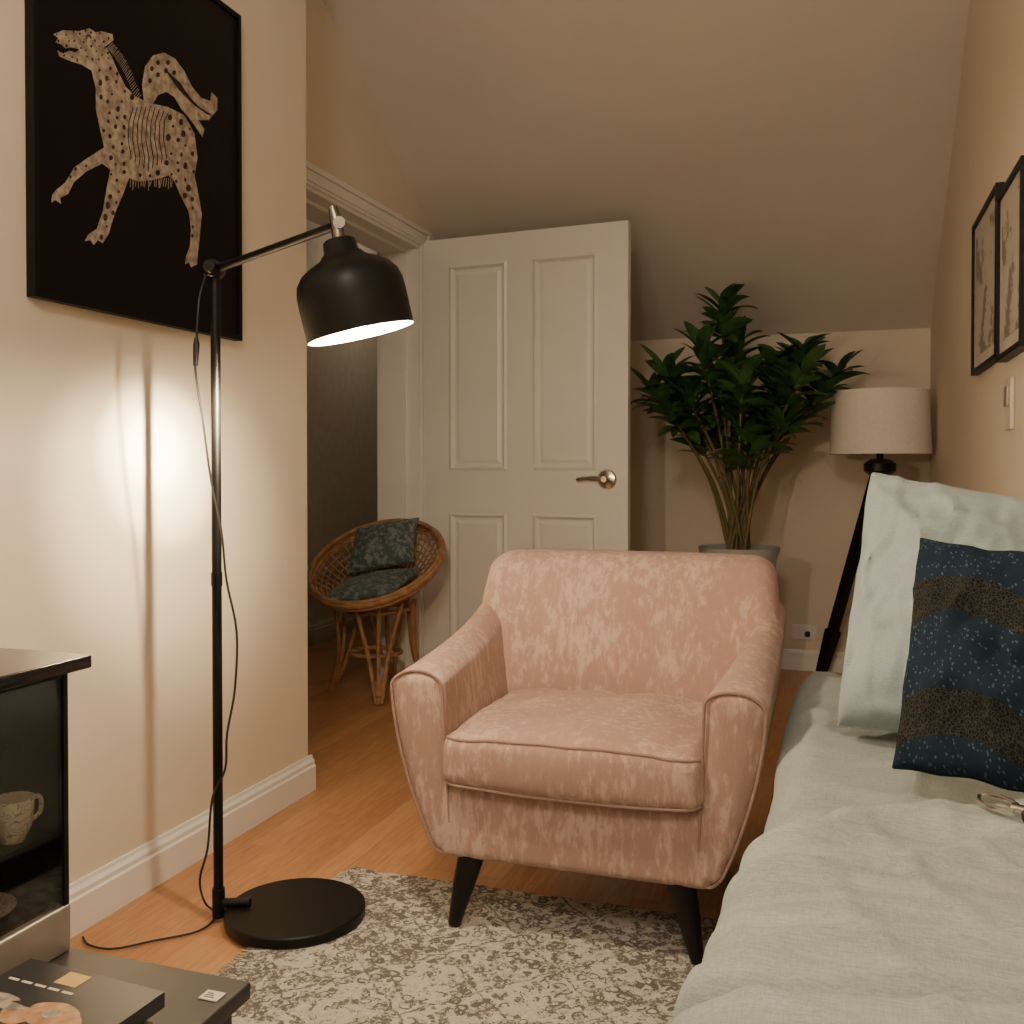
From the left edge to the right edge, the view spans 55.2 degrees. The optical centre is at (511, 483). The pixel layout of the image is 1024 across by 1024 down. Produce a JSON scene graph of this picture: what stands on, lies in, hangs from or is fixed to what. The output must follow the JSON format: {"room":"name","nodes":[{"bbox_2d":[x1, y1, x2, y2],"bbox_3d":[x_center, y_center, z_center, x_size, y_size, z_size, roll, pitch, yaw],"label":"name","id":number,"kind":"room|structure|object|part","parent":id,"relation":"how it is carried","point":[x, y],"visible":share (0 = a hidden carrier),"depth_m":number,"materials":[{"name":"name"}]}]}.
{"room":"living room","nodes":[
{"label":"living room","id":0,"kind":"room"},
{"bbox_2d":[0,0,307,883],"bbox_3d":[-1.511,-0.467,1.230,0.510,2.900,3.985,0,1,19],"label":"wall","id":1,"kind":"structure","parent":0,"point":[106,539],"depth_m":2.39,"materials":[{"name":"paint"}]},
{"bbox_2d":[24,0,242,340],"bbox_3d":[-0.860,-0.825,2.325,0.023,0.880,0.725,0,1,19],"label":"wall picture","id":2,"kind":"object","parent":1,"relation":"attached to","point":[133,108],"visible":1,"depth_m":2.27,"materials":[{"name":"black paper"}]},
{"bbox_2d":[69,754,315,938],"bbox_3d":[-1.400,0.929,1.221,0.318,0.108,4.003,0,1,19],"label":"baseboard","id":3,"kind":"structure","parent":1,"relation":"attached to","point":[95,896],"depth_m":2.42,"materials":[{"name":"white paint"}]},
{"bbox_2d":[306,219,377,623],"bbox_3d":[-1.474,-0.317,4.760,0.120,2.500,5.100,0,1,19],"label":"wall","id":4,"kind":"structure","parent":0,"point":[342,479],"depth_m":5.87,"materials":[{"name":"paint"}]},
{"bbox_2d":[308,614,375,647],"bbox_3d":[-1.409,0.869,4.755,0.018,0.130,4.900,0,1,19],"label":"baseboard","id":5,"kind":"structure","parent":4,"relation":"attached to","point":[321,631],"depth_m":5.74,"materials":[{"name":"paint"}]},
{"bbox_2d":[306,0,433,239],"bbox_3d":[-0.637,-0.510,4.311,0.210,2.900,2.415,0,1,19],"label":"wall","id":6,"kind":"structure","parent":0,"point":[346,139],"depth_m":3.87,"materials":[{"name":"paint"}]},
{"bbox_2d":[306,185,420,680],"bbox_3d":[-0.710,-0.087,4.107,0.217,2.060,1.140,0,1,19],"label":"trim","id":7,"kind":"structure","parent":6,"relation":"attached to","point":[398,351],"depth_m":4.60,"materials":[{"name":"white paint"}]},
{"bbox_2d":[306,160,430,657],"bbox_3d":[-0.596,-0.119,4.068,0.026,2.125,1.260,0,1,19],"label":"trim","id":8,"kind":"structure","parent":6,"relation":"attached to","point":[318,179],"depth_m":4.49,"materials":[{"name":"white paint"}]},
{"bbox_2d":[425,220,630,654],"bbox_3d":[0.040,-0.101,4.398,0.993,2.056,0.097,0,1,23],"label":"door","id":9,"kind":"structure","parent":6,"relation":"in","point":[528,333],"depth_m":4.39,"materials":[{"name":"white paint"}]},
{"bbox_3d":[0.359,-0.019,4.237,0.180,0.088,0.051,0,1,24],"label":"handle","id":10,"kind":"part","parent":9,"relation":"part of","materials":[{"name":"silver metal"}]},
{"bbox_2d":[70,625,841,973],"bbox_3d":[-0.331,1.009,2.920,3.529,0.100,7.900,0,1,19],"label":"floor","id":11,"kind":"structure","parent":0,"point":[361,812],"depth_m":2.58,"materials":[{"name":"brown wood"}]},
{"bbox_2d":[49,948,249,1023],"bbox_3d":[-0.976,0.804,0.654,0.870,0.348,1.500,0,1,19],"label":"coffee table","id":12,"kind":"object","parent":11,"relation":"on","point":[182,988],"visible":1,"depth_m":1.22,"materials":[{"name":"grey laminate"}]},
{"bbox_2d":[0,648,91,974],"bbox_3d":[-0.955,0.428,1.090,0.600,0.392,0.680,0,1,19],"label":"base cabinet","id":13,"kind":"object","parent":12,"relation":"on","point":[34,870],"visible":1,"depth_m":1.30,"materials":[{"name":"wood"}]},
{"bbox_2d":[0,892,16,917],"bbox_3d":[-0.688,0.548,1.245,0.106,0.014,0.106,0,1,19],"label":"saucer","id":14,"kind":"object","parent":13,"relation":"in","point":[8,902],"visible":1,"depth_m":1.27,"materials":[{"name":"beige ceramic"}]},
{"bbox_2d":[0,791,43,844],"bbox_3d":[-0.638,0.433,1.267,0.067,0.056,0.053,-1,1,-34],"label":"teacup","id":15,"kind":"object","parent":13,"relation":"on","point":[17,816],"visible":1,"depth_m":1.25,"materials":[{"name":"beige ceramic"}]},
{"bbox_3d":[-0.630,0.428,1.295,0.005,0.037,0.025,0,1,24],"label":"handle","id":16,"kind":"part","parent":15,"relation":"part of","materials":[{"name":"beige ceramic"}]},
{"bbox_2d":[0,831,49,861],"bbox_3d":[-0.953,0.467,1.086,0.528,0.006,0.602,0,1,19],"label":"shelf","id":17,"kind":"object","parent":13,"relation":"attached to","point":[32,839],"depth_m":1.25,"materials":[{"name":"black wood"}]},
{"bbox_3d":[-0.957,0.406,1.086,0.560,0.312,0.642,0,1,19],"label":"cabinet frame","id":18,"kind":"part","parent":13,"relation":"part of","materials":[{"name":"black wood"}]},
{"bbox_3d":[-0.957,0.592,1.089,0.564,0.062,0.646,0,1,19],"label":"panel","id":19,"kind":"part","parent":13,"relation":"part of","materials":[{"name":"wood"}]},
{"bbox_2d":[198,989,225,1001],"bbox_3d":[-0.364,0.621,1.189,0.026,0.002,0.020,0,1,19],"label":"paper label","id":20,"kind":"object","parent":12,"relation":"on","point":[209,995],"visible":1,"depth_m":1.19,"materials":[{"name":"white paper"}]},
{"bbox_3d":[-0.499,0.619,0.927,0.215,0.014,0.277,0,1,19],"label":"book","id":21,"kind":"object","parent":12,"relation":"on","visible":0},
{"bbox_3d":[-0.508,0.604,0.954,0.197,0.014,0.256,0,1,19],"label":"book","id":22,"kind":"object","parent":21,"relation":"on","visible":0},
{"bbox_3d":[-0.522,0.590,0.976,0.200,0.013,0.254,0,1,19],"label":"book","id":23,"kind":"object","parent":22,"relation":"on","visible":0},
{"bbox_2d":[0,958,164,1023],"bbox_3d":[-0.527,0.573,1.003,0.200,0.019,0.265,0,1,22],"label":"book","id":24,"kind":"object","parent":23,"relation":"on","point":[34,991],"visible":1,"depth_m":1.08,"materials":[{"name":"black paper"}]},
{"bbox_2d":[0,1002,81,1023],"bbox_3d":[-0.496,0.564,1.037,0.100,0.001,0.058,0,1,31],"label":"picture","id":25,"kind":"object","parent":24,"relation":"on","point":[10,1012],"depth_m":1.04},
{"bbox_2d":[82,205,413,949],"bbox_3d":[-0.478,0.225,2.075,0.768,1.488,0.454,0,1,28],"label":"floor lamp","id":26,"kind":"object","parent":11,"relation":"on","point":[352,294],"visible":1,"depth_m":2.09,"materials":[{"name":"black metal"}]},
{"bbox_3d":[-0.762,0.253,2.117,0.315,1.429,0.125,0,1,-23],"label":"power cord","id":27,"kind":"part","parent":26,"relation":"part of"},
{"bbox_2d":[193,337,199,365],"bbox_3d":[-0.675,-0.282,2.096,0.014,0.060,0.013,0,1,19],"label":"switch","id":28,"kind":"object","parent":26,"relation":"attached to","point":[196,345],"depth_m":2.09,"materials":[{"name":"black plastic"}]},
{"bbox_3d":[-0.501,-0.476,2.000,0.515,0.034,0.017,1,1,45],"label":"arm","id":29,"kind":"part","parent":26,"relation":"part of","materials":[{"name":"black metal"}]},
{"bbox_3d":[-0.291,-0.358,1.828,0.214,0.202,0.211,0,1,19],"label":"lamp shade","id":30,"kind":"part","parent":26,"relation":"part of","materials":[{"name":"black metal"}]},
{"bbox_2d":[307,518,445,704],"bbox_3d":[-0.596,0.550,4.309,0.629,0.772,0.546,0,1,19],"label":"rattan chair","id":31,"kind":"object","parent":11,"relation":"on","point":[371,607],"visible":0.77,"depth_m":4.31,"materials":[{"name":"wicker"}]},
{"bbox_3d":[-0.774,0.720,4.396,0.116,0.428,0.218,0,1,27],"label":"leg","id":32,"kind":"part","parent":31,"relation":"part of","materials":[{"name":"wicker"}]},
{"bbox_2d":[320,568,421,604],"bbox_3d":[-0.607,0.444,4.260,0.380,0.134,0.310,0,1,6],"label":"seat cushion","id":33,"kind":"object","parent":31,"relation":"on","point":[375,584],"visible":0.84,"depth_m":4.17,"materials":[{"name":"fabric"}]},
{"bbox_2d":[347,517,418,573],"bbox_3d":[-0.575,0.278,4.423,0.305,0.246,0.186,0,1,6],"label":"cushion","id":34,"kind":"object","parent":33,"relation":"on","point":[387,544],"visible":1,"depth_m":4.36,"materials":[{"name":"green fabric"}]},
{"bbox_3d":[-0.597,0.366,4.303,0.606,0.368,0.510,0,1,19],"label":"basket seat","id":35,"kind":"part","parent":31,"relation":"part of","materials":[{"name":"wicker"}]},
{"bbox_3d":[-0.597,0.740,4.307,0.237,0.020,0.236,0,1,19],"label":"ring frame","id":36,"kind":"part","parent":31,"relation":"part of","materials":[{"name":"wicker"}]},
{"bbox_3d":[-0.597,0.550,4.305,0.297,0.020,0.296,0,1,19],"label":"ring frame","id":37,"kind":"part","parent":31,"relation":"part of","materials":[{"name":"wicker"}]},
{"bbox_3d":[-0.566,0.723,4.159,0.218,0.427,0.065,0,1,-10],"label":"leg","id":38,"kind":"part","parent":31,"relation":"part of","materials":[{"name":"wicker"}]},
{"bbox_3d":[-0.568,0.719,4.517,0.218,0.428,0.142,0,1,8],"label":"leg","id":39,"kind":"part","parent":31,"relation":"part of","materials":[{"name":"wicker"}]},
{"bbox_3d":[-0.408,0.721,4.345,0.104,0.428,0.218,0,1,-11],"label":"leg","id":40,"kind":"part","parent":31,"relation":"part of","materials":[{"name":"wicker"}]},
{"bbox_2d":[211,867,717,1023],"bbox_3d":[-0.206,0.975,1.419,1.082,0.011,1.835,0,1,19],"label":"rug","id":41,"kind":"object","parent":11,"relation":"on","point":[513,957],"visible":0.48,"depth_m":1.95,"materials":[{"name":"beige carpet"}]},
{"bbox_2d":[390,549,785,964],"bbox_3d":[0.223,0.572,2.338,0.799,0.770,0.757,0,1,19],"label":"armchair","id":42,"kind":"object","parent":41,"relation":"on","point":[609,713],"visible":1,"depth_m":2.11,"materials":[{"name":"pink fabric"}]},
{"bbox_3d":[-0.086,0.542,2.415,0.164,0.506,0.659,0,1,19],"label":"arm","id":43,"kind":"part","parent":42,"relation":"part of"},
{"bbox_3d":[-0.094,0.868,2.131,0.084,0.181,0.061,0,1,19],"label":"leg","id":44,"kind":"part","parent":42,"relation":"part of","materials":[{"name":"black wood"}]},
{"bbox_2d":[443,688,704,812],"bbox_3d":[0.180,0.576,2.209,0.556,0.158,0.485,0,1,19],"label":"seat cushion","id":45,"kind":"object","parent":42,"relation":"on","point":[589,751],"depth_m":2.03,"materials":[{"name":"pink fabric"}]},
{"bbox_3d":[0.215,0.721,2.316,0.597,0.165,0.620,0,1,19],"label":"seat","id":46,"kind":"part","parent":42,"relation":"part of","materials":[{"name":"pink fabric"}]},
{"bbox_3d":[0.292,0.465,2.544,0.780,0.562,0.301,0,1,19],"label":"backrest","id":47,"kind":"part","parent":42,"relation":"part of","materials":[{"name":"pink fabric"}]},
{"bbox_3d":[0.349,0.870,1.983,0.084,0.181,0.061,0,1,19],"label":"leg","id":48,"kind":"part","parent":42,"relation":"part of","materials":[{"name":"black wood"}]},
{"bbox_3d":[0.516,0.545,2.214,0.164,0.506,0.659,0,1,19],"label":"arm","id":49,"kind":"part","parent":42,"relation":"part of"},
{"bbox_2d":[631,282,869,568],"bbox_3d":[1.056,0.013,4.357,1.079,1.853,0.588,0,1,3],"label":"potted plant","id":50,"kind":"object","parent":11,"relation":"on","point":[788,370],"visible":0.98,"depth_m":4.34,"materials":[{"name":"green plant"}]},
{"bbox_3d":[1.020,0.611,4.413,0.360,0.655,0.360,0,1,19],"label":"planter","id":51,"kind":"part","parent":50,"relation":"part of","materials":[{"name":"ceramic"}]},
{"bbox_2d":[816,387,931,671],"bbox_3d":[1.642,0.258,4.453,0.510,1.356,0.608,0,1,19],"label":"lamp","id":52,"kind":"object","parent":11,"relation":"on","point":[879,422],"visible":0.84,"depth_m":4.31,"materials":[{"name":"beige fabric"}]},
{"bbox_3d":[1.674,-0.249,4.456,0.294,0.313,0.294,0,1,-26],"label":"stem","id":53,"kind":"part","parent":52,"relation":"part of","materials":[{"name":"black metal"}]},
{"bbox_3d":[1.674,-0.277,4.456,0.438,0.286,0.438,0,1,19],"label":"lamp shade","id":54,"kind":"part","parent":52,"relation":"part of","materials":[{"name":"beige fabric"}]},
{"bbox_2d":[764,671,1023,832],"bbox_3d":[0.463,0.731,1.026,0.567,0.510,3.100,0,1,19],"label":"sheet","id":55,"kind":"object","parent":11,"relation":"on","point":[823,767],"visible":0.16,"depth_m":1.67,"materials":[{"name":"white fabric"}]},
{"bbox_2d":[671,798,1023,1023],"bbox_3d":[0.287,0.493,0.493,0.564,0.122,2.024,0,1,19],"label":"bedspread","id":56,"kind":"object","parent":55,"relation":"on","point":[897,913],"visible":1,"depth_m":1.03,"materials":[{"name":"white fabric"}]},
{"bbox_2d":[976,792,1023,821],"bbox_3d":[0.666,0.426,1.278,0.036,0.022,0.128,-1,1,-36],"label":"eyeglasses","id":57,"kind":"object","parent":56,"relation":"on","point":[1016,808],"visible":1,"depth_m":1.30,"materials":[{"name":"silver metal"}]},
{"bbox_2d":[837,472,1023,731],"bbox_3d":[0.848,0.227,1.864,0.387,0.495,0.395,1,1,32],"label":"pillow","id":58,"kind":"object","parent":55,"relation":"on","point":[899,511],"visible":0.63,"depth_m":1.83,"materials":[{"name":"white fabric"}]},
{"bbox_2d":[892,538,1023,791],"bbox_3d":[0.734,0.265,1.468,0.304,0.344,0.246,1,1,39],"label":"cushion","id":59,"kind":"object","parent":55,"relation":"on","point":[962,715],"visible":1,"depth_m":1.44,"materials":[{"name":"blue fabric"}]},
{"bbox_2d":[323,0,969,340],"bbox_3d":[-0.151,-1.356,2.035,2.809,1.444,6.640,0,1,19],"label":"ceiling","id":60,"kind":"structure","parent":0,"point":[797,153],"depth_m":3.98,"materials":[{"name":"paint"}]},
{"bbox_2d":[630,328,930,651],"bbox_3d":[0.845,-0.022,5.159,2.489,1.900,0.120,0,1,19],"label":"wall","id":61,"kind":"structure","parent":0,"point":[807,505],"depth_m":4.91,"materials":[{"name":"paint"}]},
{"bbox_2d":[792,624,816,639],"bbox_3d":[1.456,0.742,4.880,0.120,0.075,0.040,0,1,19],"label":"wall socket","id":62,"kind":"object","parent":61,"relation":"attached to","point":[803,632],"visible":1,"depth_m":4.89,"materials":[{"name":"white paint"}]},
{"bbox_2d":[781,649,844,672],"bbox_3d":[0.932,0.879,5.069,2.261,0.100,0.018,0,1,19],"label":"baseboard","id":63,"kind":"structure","parent":61,"relation":"attached to","point":[792,659],"depth_m":4.88,"materials":[{"name":"white paint"}]},
{"bbox_2d":[930,0,1023,498],"bbox_3d":[1.067,-0.474,1.703,0.120,2.900,6.520,0,1,19],"label":"wall","id":64,"kind":"structure","parent":0,"point":[972,448],"depth_m":3.13,"materials":[{"name":"paint"}]},
{"bbox_2d":[971,182,1004,375],"bbox_3d":[1.368,-0.567,2.827,0.021,0.465,0.502,0,1,19],"label":"picture frame","id":65,"kind":"object","parent":64,"relation":"attached to","point":[983,249],"visible":0.81,"depth_m":2.85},
{"bbox_2d":[975,208,994,357],"bbox_3d":[1.365,-0.567,2.829,0.001,0.365,0.402,0,1,19],"label":"print","id":66,"kind":"object","parent":65,"relation":"attached to","point":[985,236],"depth_m":2.82},
{"bbox_2d":[1003,376,1014,429],"bbox_3d":[1.246,-0.200,2.459,0.016,0.130,0.090,0,1,19],"label":"light switch","id":67,"kind":"object","parent":64,"relation":"attached to","point":[1009,389],"visible":1,"depth_m":2.43,"materials":[{"name":"white plastic"}]},
{"bbox_2d":[995,155,1023,362],"bbox_3d":[1.210,-0.525,2.366,0.027,0.426,0.361,0,1,19],"label":"picture frame","id":68,"kind":"object","parent":64,"relation":"attached to","point":[1009,333],"visible":1,"depth_m":2.35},
{"bbox_2d":[1001,185,1019,340],"bbox_3d":[1.204,-0.525,2.368,0.001,0.326,0.261,0,1,19],"label":"print","id":69,"kind":"object","parent":68,"relation":"attached to","point":[1010,209],"depth_m":2.36}
]}

